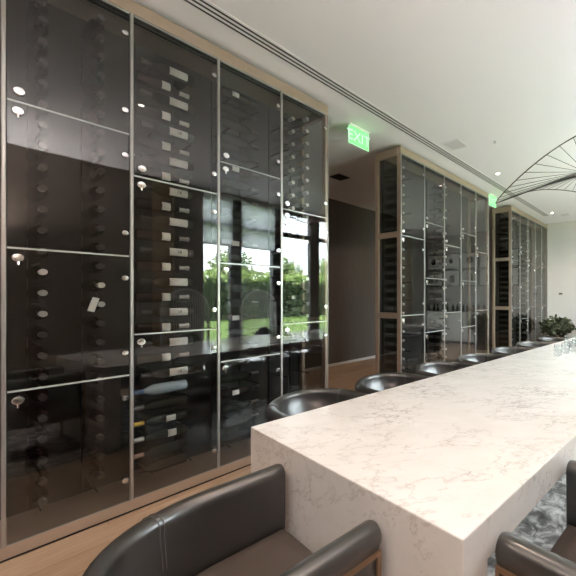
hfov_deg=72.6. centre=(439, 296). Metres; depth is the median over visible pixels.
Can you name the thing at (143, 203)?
wine bottle
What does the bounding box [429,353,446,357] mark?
wine bottle
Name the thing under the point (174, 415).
wine bottle
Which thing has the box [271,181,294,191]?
wine bottle
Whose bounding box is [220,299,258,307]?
wine bottle
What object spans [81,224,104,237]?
wine bottle
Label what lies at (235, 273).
wine bottle
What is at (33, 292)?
wine bottle
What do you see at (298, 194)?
wine bottle
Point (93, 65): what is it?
wine bottle
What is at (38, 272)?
wine bottle
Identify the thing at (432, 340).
wine bottle
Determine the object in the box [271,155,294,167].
wine bottle
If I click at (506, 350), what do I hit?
tub chair
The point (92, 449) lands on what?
wine bottle
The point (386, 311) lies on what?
wine bottle
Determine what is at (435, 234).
wine bottle
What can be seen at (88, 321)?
wine bottle
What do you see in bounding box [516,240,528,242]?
wine bottle
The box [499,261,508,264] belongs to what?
wine bottle
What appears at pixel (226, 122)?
wine bottle
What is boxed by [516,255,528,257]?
wine bottle
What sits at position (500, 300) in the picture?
wine bottle
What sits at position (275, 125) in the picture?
wine bottle
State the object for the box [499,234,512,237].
wine bottle
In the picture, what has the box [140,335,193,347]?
wine bottle
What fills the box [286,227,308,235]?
wine bottle
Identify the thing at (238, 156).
wine bottle
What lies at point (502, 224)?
wine bottle
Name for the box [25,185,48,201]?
wine bottle
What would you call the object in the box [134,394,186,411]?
wine bottle
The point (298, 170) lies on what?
wine bottle
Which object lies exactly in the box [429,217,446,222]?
wine bottle
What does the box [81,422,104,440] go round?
wine bottle
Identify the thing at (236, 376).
wine bottle
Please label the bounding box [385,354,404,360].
wine bottle
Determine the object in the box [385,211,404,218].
wine bottle
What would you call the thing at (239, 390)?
wine bottle
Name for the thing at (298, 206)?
wine bottle
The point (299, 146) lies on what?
wine bottle
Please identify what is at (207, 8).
ceiling vent
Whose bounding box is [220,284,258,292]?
wine bottle
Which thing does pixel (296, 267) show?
wine bottle
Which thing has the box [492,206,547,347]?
wine cabinet
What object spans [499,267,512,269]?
wine bottle
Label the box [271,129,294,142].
wine bottle
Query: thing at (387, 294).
wine bottle
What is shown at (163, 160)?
wine bottle
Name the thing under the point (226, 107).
wine bottle
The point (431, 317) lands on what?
wine bottle
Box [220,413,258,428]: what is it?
wine bottle
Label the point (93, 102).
wine bottle
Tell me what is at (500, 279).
wine bottle
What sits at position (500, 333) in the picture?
wine bottle
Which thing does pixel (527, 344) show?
tub chair
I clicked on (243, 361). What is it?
wine bottle
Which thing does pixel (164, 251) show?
wine bottle
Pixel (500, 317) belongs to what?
wine bottle
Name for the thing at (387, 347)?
wine bottle
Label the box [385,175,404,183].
wine bottle
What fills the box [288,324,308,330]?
wine bottle
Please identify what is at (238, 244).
wine bottle
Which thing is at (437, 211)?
wine bottle
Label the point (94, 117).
wine bottle
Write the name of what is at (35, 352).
wine bottle
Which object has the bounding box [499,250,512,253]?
wine bottle
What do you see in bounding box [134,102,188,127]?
wine bottle
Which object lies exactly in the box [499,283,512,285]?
wine bottle
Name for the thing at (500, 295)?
wine bottle
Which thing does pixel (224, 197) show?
wine bottle
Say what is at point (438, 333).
wine bottle
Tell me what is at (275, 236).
wine bottle
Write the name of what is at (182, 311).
wine bottle
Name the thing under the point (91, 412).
wine bottle
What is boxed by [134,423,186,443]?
wine bottle
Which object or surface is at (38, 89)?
wine bottle
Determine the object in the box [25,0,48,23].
wine bottle
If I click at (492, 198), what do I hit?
exit sign
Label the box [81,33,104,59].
wine bottle
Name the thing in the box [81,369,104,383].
wine bottle
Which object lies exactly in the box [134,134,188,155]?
wine bottle
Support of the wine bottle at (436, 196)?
in the wine cabinet at (420, 174)
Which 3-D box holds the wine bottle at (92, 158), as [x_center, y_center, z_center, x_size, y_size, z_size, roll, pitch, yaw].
[-2.215,-0.896,2.252,0.308,0.075,0.074,0,0,34]
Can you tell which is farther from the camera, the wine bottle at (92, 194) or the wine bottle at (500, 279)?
the wine bottle at (500, 279)
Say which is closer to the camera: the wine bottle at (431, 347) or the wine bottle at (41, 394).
the wine bottle at (41, 394)
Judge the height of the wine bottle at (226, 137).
0.074 m
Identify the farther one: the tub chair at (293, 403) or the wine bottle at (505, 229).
the wine bottle at (505, 229)
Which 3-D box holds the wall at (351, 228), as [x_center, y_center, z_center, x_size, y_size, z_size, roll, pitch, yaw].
[-2.792,-0.275,6.099,0.120,3.310,11.980,0,0,34]
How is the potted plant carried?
on the dining table
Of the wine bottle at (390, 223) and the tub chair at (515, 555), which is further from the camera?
the wine bottle at (390, 223)
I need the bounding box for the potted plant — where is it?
[538,314,574,337]
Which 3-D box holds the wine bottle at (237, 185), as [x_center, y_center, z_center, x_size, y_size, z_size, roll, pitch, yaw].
[-1.713,-0.945,3.007,0.075,0.074,0.308,0,0,34]
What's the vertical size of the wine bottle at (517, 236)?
0.071 m
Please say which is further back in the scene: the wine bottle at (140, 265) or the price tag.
the wine bottle at (140, 265)
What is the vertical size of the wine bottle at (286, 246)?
0.075 m
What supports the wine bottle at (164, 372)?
in the wine cabinet at (78, 502)
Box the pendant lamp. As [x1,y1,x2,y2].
[495,136,575,203]
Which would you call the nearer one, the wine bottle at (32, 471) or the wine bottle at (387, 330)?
the wine bottle at (32, 471)
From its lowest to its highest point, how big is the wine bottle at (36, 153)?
0.075 m
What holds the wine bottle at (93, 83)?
in the wine cabinet at (78, 502)
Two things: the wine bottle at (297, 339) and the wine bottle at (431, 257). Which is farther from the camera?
the wine bottle at (431, 257)
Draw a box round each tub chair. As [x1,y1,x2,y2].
[82,464,381,575]
[265,388,367,422]
[355,373,429,393]
[415,361,475,376]
[458,353,509,364]
[490,346,534,354]
[495,460,575,575]
[516,341,552,347]
[537,337,570,342]
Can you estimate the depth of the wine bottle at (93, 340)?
2.21 m
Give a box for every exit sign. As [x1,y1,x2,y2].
[347,122,369,151]
[489,193,496,207]
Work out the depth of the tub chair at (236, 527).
1.15 m
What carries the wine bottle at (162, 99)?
in the wine cabinet at (78, 502)
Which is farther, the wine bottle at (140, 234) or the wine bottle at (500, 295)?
the wine bottle at (500, 295)
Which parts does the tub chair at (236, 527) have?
seat, arm trim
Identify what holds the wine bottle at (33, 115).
in the wine cabinet at (78, 502)
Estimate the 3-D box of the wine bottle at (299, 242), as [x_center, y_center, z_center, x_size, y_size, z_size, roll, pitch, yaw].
[-1.397,-0.524,3.453,0.308,0.075,0.074,0,0,34]
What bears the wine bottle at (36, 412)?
in the wine cabinet at (78, 502)
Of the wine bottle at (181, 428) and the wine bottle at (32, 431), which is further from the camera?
the wine bottle at (181, 428)
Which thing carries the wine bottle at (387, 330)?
in the wine cabinet at (420, 174)
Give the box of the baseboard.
[305,355,374,371]
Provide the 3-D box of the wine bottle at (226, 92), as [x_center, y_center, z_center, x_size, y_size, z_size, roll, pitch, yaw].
[-1.712,-1.695,3.006,0.076,0.074,0.308,0,0,34]
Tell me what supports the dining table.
on the area rug
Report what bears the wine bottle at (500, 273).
in the wine cabinet at (519, 217)
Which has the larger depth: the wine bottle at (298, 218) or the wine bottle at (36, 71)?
the wine bottle at (298, 218)
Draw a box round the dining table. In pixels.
[251,337,575,575]
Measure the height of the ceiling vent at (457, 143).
0.006 m
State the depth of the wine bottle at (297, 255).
3.42 m
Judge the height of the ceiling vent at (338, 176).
0.006 m
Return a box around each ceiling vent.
[181,0,549,215]
[328,173,352,181]
[441,139,468,150]
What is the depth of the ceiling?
3.08 m
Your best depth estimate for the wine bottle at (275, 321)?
3.31 m
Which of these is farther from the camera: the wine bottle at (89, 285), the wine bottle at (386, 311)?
the wine bottle at (386, 311)
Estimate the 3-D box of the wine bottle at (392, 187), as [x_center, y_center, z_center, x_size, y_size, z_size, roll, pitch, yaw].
[-0.596,-1.436,4.631,0.308,0.071,0.075,0,0,34]
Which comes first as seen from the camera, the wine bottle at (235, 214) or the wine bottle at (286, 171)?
the wine bottle at (235, 214)
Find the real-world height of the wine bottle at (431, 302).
0.071 m
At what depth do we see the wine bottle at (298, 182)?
3.41 m
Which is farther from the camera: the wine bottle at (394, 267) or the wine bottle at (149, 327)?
the wine bottle at (394, 267)
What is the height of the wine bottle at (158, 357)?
0.074 m
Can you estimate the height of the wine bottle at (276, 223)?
0.075 m
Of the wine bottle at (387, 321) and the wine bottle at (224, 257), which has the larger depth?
the wine bottle at (387, 321)
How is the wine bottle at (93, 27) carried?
in the wine cabinet at (78, 502)
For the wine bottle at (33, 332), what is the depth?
2.01 m
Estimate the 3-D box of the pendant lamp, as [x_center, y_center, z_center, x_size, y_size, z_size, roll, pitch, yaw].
[1.520,-1.467,3.707,1.849,0.924,1.850,0,0,34]
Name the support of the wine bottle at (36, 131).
in the wine cabinet at (78, 502)
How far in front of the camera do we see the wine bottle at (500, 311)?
7.60 m
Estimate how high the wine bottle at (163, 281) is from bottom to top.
0.074 m
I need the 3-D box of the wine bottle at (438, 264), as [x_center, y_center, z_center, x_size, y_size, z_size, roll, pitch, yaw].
[-0.033,-0.492,5.457,0.308,0.071,0.075,0,0,34]
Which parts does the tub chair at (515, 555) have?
arm trim, seat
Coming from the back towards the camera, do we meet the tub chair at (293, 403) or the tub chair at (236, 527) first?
the tub chair at (293, 403)
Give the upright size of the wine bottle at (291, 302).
0.075 m
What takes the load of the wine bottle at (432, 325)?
in the wine cabinet at (420, 174)
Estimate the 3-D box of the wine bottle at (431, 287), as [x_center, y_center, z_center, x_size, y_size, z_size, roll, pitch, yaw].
[-0.033,-0.138,5.457,0.308,0.071,0.075,0,0,34]
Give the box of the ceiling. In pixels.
[133,0,575,232]
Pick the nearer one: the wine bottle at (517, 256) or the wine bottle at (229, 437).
the wine bottle at (229, 437)
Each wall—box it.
[305,193,374,368]
[471,221,575,343]
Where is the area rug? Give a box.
[487,472,565,575]
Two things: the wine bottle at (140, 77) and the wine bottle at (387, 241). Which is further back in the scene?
the wine bottle at (387, 241)
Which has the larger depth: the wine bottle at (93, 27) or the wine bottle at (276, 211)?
the wine bottle at (276, 211)
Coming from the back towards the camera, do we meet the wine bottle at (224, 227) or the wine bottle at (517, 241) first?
the wine bottle at (517, 241)
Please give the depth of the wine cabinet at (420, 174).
5.32 m
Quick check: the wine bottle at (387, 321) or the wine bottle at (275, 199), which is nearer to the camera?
the wine bottle at (275, 199)
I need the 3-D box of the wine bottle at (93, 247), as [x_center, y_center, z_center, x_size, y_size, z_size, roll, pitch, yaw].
[-2.215,-0.306,2.252,0.308,0.075,0.074,0,0,34]
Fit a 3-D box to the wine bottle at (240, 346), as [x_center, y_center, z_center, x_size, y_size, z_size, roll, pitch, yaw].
[-1.713,0.430,3.007,0.075,0.074,0.308,0,0,34]
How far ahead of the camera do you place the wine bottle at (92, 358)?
2.21 m
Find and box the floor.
[0,342,491,575]
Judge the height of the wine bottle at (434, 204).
0.071 m
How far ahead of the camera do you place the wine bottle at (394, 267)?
4.62 m
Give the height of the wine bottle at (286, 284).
0.075 m
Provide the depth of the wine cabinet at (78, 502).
2.49 m
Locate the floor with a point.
(72, 555)
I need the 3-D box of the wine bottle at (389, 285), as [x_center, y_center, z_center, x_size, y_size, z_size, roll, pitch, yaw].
[-0.596,-0.138,4.631,0.308,0.071,0.075,0,0,34]
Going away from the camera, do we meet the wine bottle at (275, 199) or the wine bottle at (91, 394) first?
the wine bottle at (91, 394)
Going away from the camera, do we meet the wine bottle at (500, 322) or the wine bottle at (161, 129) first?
the wine bottle at (161, 129)
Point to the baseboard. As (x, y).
(369, 357)
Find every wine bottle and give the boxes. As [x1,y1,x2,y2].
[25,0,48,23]
[25,16,48,43]
[25,37,48,63]
[25,58,48,83]
[25,79,48,103]
[25,100,48,123]
[25,121,48,143]
[25,142,48,163]
[25,163,48,182]
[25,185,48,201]
[25,205,48,221]
[25,226,48,240]
[25,246,48,259]
[25,266,48,279]
[25,287,48,298]
[25,306,48,319]
[25,326,48,339]
[25,345,48,360]
[25,365,48,380]
[25,384,48,400]
[25,403,48,421]
[25,423,48,443]
[25,442,48,464]
[25,462,48,485]
[25,482,48,506]
[81,14,104,41]
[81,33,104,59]
[81,53,104,77]
[81,72,104,95]
[81,91,104,113]
[81,110,104,131]
[81,129,104,149]
[81,148,104,167]
[81,168,104,184]
[81,187,104,202]
[81,205,104,220]
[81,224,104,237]
[81,243,104,255]
[81,261,104,273]
[81,280,104,291]
[81,298,104,309]
[81,316,104,327]
[81,334,104,346]
[81,351,104,365]
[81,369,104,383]
[81,387,104,402]
[81,405,104,421]
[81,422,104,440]
[81,440,104,459]
[81,458,104,478]
[134,70,188,98]
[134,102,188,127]
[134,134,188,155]
[134,165,188,184]
[134,197,188,212]
[134,228,188,242]
[134,260,188,271]
[134,292,188,301]
[134,321,188,333]
[134,351,188,364]
[134,379,186,395]
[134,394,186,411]
[134,408,186,427]
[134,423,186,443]
[134,437,186,459]
[134,452,186,475]
[140,57,193,86]
[140,89,193,115]
[140,120,193,143]
[140,152,193,172]
[140,185,193,201]
[140,215,193,229]
[140,246,193,258]
[140,276,193,286]
[140,306,193,316]
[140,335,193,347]
[140,364,193,378]
[220,86,258,108]
[220,101,258,122]
[220,116,258,136]
[220,131,258,150]
[220,147,258,164]
[220,162,258,178]
[220,177,258,192]
[220,192,258,206]
[220,208,258,219]
[220,223,258,234]
[220,238,258,248]
[220,253,258,263]
[220,268,258,277]
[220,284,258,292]
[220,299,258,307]
[220,313,258,322]
[220,328,258,337]
[220,342,258,352]
[220,356,258,367]
[220,371,258,383]
[220,385,258,398]
[220,399,258,413]
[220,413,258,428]
[220,428,250,444]
[271,117,294,130]
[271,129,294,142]
[271,142,294,155]
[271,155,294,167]
[271,168,294,179]
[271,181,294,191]
[271,193,294,203]
[271,206,294,215]
[271,218,294,227]
[271,231,294,239]
[271,243,294,251]
[271,256,294,264]
[271,268,294,275]
[271,281,294,288]
[271,293,294,300]
[271,306,294,313]
[271,318,294,325]
[271,330,294,338]
[271,342,294,350]
[286,117,308,130]
[286,129,308,142]
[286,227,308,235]
[286,239,308,246]
[286,251,308,258]
[286,263,308,270]
[286,275,308,282]
[286,287,308,294]
[286,299,308,306]
[286,311,308,318]
[286,335,308,342]
[287,142,308,154]
[287,154,308,165]
[287,166,308,177]
[288,179,308,189]
[288,203,308,212]
[288,215,308,224]
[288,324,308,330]
[289,191,308,200]
[385,166,404,174]
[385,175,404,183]
[385,184,404,191]
[385,193,404,200]
[385,202,404,209]
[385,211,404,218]
[385,220,404,226]
[385,238,404,244]
[385,247,404,253]
[385,256,404,262]
[385,265,404,270]
[385,274,404,279]
[385,283,404,288]
[385,292,404,297]
[385,301,404,306]
[385,310,404,313]
[385,319,404,324]
[385,327,404,333]
[385,336,404,342]
[385,345,404,351]
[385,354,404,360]
[385,363,404,369]
[429,186,446,192]
[429,194,446,199]
[429,201,446,207]
[429,209,446,214]
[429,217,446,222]
[429,224,446,229]
[429,232,446,237]
[429,240,445,244]
[429,247,445,252]
[429,255,446,259]
[429,262,446,267]
[429,270,446,274]
[429,278,446,282]
[429,285,446,289]
[429,293,446,297]
[429,300,446,304]
[429,308,446,312]
[429,315,445,319]
[429,323,446,327]
[429,330,446,335]
[429,338,446,342]
[429,345,446,350]
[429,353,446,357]
[499,217,512,221]
[499,223,512,226]
[499,228,512,232]
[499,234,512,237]
[499,239,512,242]
[499,245,512,248]
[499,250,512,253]
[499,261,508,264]
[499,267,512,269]
[499,272,512,275]
[499,278,512,280]
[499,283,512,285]
[499,288,512,291]
[499,294,512,296]
[499,299,512,302]
[499,310,512,313]
[499,316,512,318]
[499,321,512,324]
[499,326,512,329]
[499,332,512,334]
[499,337,512,340]
[499,342,512,345]
[516,230,528,233]
[516,235,528,238]
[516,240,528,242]
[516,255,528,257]
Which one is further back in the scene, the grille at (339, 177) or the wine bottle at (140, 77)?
the grille at (339, 177)
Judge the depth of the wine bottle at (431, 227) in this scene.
5.45 m
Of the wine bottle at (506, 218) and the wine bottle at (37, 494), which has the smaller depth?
the wine bottle at (37, 494)
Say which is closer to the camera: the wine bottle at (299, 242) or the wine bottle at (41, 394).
the wine bottle at (41, 394)
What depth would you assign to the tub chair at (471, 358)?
4.12 m
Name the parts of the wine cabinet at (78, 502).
peg rail, peg rail, peg rail, peg rail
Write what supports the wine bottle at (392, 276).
in the wine cabinet at (420, 174)
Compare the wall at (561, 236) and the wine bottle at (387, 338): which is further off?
the wall at (561, 236)
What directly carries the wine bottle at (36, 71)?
in the wine cabinet at (78, 502)
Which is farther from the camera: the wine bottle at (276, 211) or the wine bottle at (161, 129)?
the wine bottle at (276, 211)
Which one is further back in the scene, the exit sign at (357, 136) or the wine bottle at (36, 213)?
the exit sign at (357, 136)
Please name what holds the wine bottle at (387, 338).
in the wine cabinet at (420, 174)
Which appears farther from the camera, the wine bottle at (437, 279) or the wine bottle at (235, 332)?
the wine bottle at (437, 279)
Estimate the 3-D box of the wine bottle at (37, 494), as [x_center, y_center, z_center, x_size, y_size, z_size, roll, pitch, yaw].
[-2.350,1.160,2.054,0.308,0.075,0.074,0,0,34]
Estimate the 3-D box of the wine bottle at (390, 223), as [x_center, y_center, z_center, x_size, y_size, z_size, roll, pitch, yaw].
[-0.596,-0.964,4.631,0.308,0.071,0.075,0,0,34]
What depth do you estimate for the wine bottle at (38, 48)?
2.02 m
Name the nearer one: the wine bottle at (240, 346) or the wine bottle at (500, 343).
the wine bottle at (240, 346)
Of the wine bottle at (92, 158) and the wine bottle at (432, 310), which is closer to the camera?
the wine bottle at (92, 158)
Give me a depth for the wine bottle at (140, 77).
2.45 m
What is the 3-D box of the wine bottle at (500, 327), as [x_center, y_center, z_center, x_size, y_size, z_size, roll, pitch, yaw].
[1.428,0.688,7.603,0.308,0.071,0.075,0,0,34]
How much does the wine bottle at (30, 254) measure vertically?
0.075 m
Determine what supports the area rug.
on the floor
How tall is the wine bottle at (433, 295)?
0.071 m
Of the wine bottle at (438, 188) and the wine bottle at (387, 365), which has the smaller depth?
the wine bottle at (387, 365)
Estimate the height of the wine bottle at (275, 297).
0.075 m
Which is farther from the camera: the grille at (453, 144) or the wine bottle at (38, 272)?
the grille at (453, 144)
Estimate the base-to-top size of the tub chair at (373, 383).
0.711 m
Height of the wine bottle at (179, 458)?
0.074 m
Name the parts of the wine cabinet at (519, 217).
peg rail, panel, peg rail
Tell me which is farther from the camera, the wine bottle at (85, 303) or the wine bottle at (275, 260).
the wine bottle at (275, 260)
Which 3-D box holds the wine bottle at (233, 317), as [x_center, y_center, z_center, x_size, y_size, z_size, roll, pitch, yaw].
[-1.712,0.180,3.006,0.076,0.074,0.308,0,0,34]
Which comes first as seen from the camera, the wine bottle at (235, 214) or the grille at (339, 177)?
the wine bottle at (235, 214)
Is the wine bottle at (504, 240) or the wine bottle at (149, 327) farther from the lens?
the wine bottle at (504, 240)
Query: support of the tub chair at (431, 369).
on the floor
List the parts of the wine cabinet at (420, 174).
peg rail, peg rail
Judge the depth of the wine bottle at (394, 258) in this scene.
4.62 m
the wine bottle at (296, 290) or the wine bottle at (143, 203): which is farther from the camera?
the wine bottle at (296, 290)
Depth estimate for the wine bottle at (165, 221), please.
2.49 m
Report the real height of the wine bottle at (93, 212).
0.075 m
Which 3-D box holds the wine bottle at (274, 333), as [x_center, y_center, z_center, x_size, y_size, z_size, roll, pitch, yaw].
[-1.482,0.362,3.329,0.308,0.075,0.074,0,0,34]
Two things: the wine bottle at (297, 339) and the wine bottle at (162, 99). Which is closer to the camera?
the wine bottle at (162, 99)
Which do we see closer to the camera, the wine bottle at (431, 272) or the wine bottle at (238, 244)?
the wine bottle at (238, 244)
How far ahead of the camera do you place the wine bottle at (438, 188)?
5.44 m
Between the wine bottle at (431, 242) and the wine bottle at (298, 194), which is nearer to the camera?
the wine bottle at (298, 194)
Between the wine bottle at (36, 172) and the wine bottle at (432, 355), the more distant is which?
the wine bottle at (432, 355)
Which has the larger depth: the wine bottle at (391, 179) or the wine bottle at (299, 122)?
the wine bottle at (391, 179)
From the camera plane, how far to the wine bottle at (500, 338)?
7.61 m
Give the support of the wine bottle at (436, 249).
in the wine cabinet at (420, 174)
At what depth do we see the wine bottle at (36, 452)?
2.03 m
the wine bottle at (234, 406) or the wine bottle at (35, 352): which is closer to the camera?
the wine bottle at (35, 352)
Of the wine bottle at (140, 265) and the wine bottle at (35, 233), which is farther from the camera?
the wine bottle at (140, 265)
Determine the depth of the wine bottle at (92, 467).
2.23 m
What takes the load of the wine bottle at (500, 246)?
in the wine cabinet at (519, 217)
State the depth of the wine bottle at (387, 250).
4.62 m
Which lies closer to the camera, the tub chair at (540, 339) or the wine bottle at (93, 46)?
the wine bottle at (93, 46)
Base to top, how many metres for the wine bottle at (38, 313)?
0.075 m
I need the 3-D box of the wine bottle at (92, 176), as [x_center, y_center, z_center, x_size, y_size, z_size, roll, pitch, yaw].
[-2.215,-0.778,2.252,0.308,0.075,0.074,0,0,34]
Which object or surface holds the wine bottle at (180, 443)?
in the wine cabinet at (78, 502)
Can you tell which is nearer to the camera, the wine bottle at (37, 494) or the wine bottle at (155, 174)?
the wine bottle at (37, 494)
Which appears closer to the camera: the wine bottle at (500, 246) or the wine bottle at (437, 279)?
the wine bottle at (437, 279)
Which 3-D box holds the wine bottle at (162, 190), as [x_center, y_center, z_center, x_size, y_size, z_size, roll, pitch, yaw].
[-1.936,-0.746,2.499,0.078,0.074,0.308,0,0,34]
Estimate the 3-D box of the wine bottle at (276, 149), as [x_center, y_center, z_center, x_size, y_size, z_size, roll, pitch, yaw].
[-1.482,-1.408,3.329,0.308,0.075,0.074,0,0,34]
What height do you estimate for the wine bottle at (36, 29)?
0.075 m
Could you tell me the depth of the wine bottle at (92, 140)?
2.23 m
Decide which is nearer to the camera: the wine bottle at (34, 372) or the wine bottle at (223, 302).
the wine bottle at (34, 372)
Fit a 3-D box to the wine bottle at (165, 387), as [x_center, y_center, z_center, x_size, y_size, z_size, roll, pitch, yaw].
[-1.963,0.645,2.462,0.075,0.074,0.308,0,0,34]
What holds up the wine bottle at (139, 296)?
in the wine cabinet at (78, 502)
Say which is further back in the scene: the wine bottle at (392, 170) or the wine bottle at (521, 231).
the wine bottle at (521, 231)
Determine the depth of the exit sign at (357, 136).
4.01 m
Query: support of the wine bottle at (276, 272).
in the wine cabinet at (78, 502)
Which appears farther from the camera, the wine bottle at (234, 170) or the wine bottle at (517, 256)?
the wine bottle at (517, 256)
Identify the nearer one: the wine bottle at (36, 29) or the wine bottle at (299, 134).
the wine bottle at (36, 29)
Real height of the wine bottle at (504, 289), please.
0.071 m
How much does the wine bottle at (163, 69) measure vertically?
0.074 m
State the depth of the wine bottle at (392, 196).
4.63 m
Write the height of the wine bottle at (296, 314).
0.075 m
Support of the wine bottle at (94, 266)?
in the wine cabinet at (78, 502)
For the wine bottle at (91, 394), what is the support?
in the wine cabinet at (78, 502)
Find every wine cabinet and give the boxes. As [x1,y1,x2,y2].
[0,0,327,562]
[375,146,488,373]
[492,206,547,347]
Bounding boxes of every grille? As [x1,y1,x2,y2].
[329,174,349,180]
[443,140,464,149]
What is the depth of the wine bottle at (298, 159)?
3.42 m
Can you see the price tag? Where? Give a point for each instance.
(93, 304)
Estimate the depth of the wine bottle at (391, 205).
4.63 m
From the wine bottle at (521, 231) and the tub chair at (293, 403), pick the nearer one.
the tub chair at (293, 403)
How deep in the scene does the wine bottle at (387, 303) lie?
4.63 m
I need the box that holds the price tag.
[87,293,98,311]
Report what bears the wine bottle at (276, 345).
in the wine cabinet at (78, 502)
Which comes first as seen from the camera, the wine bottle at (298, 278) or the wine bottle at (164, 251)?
the wine bottle at (164, 251)
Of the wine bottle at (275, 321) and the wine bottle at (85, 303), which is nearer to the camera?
the wine bottle at (85, 303)
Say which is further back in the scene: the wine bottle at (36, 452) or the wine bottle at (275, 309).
the wine bottle at (275, 309)

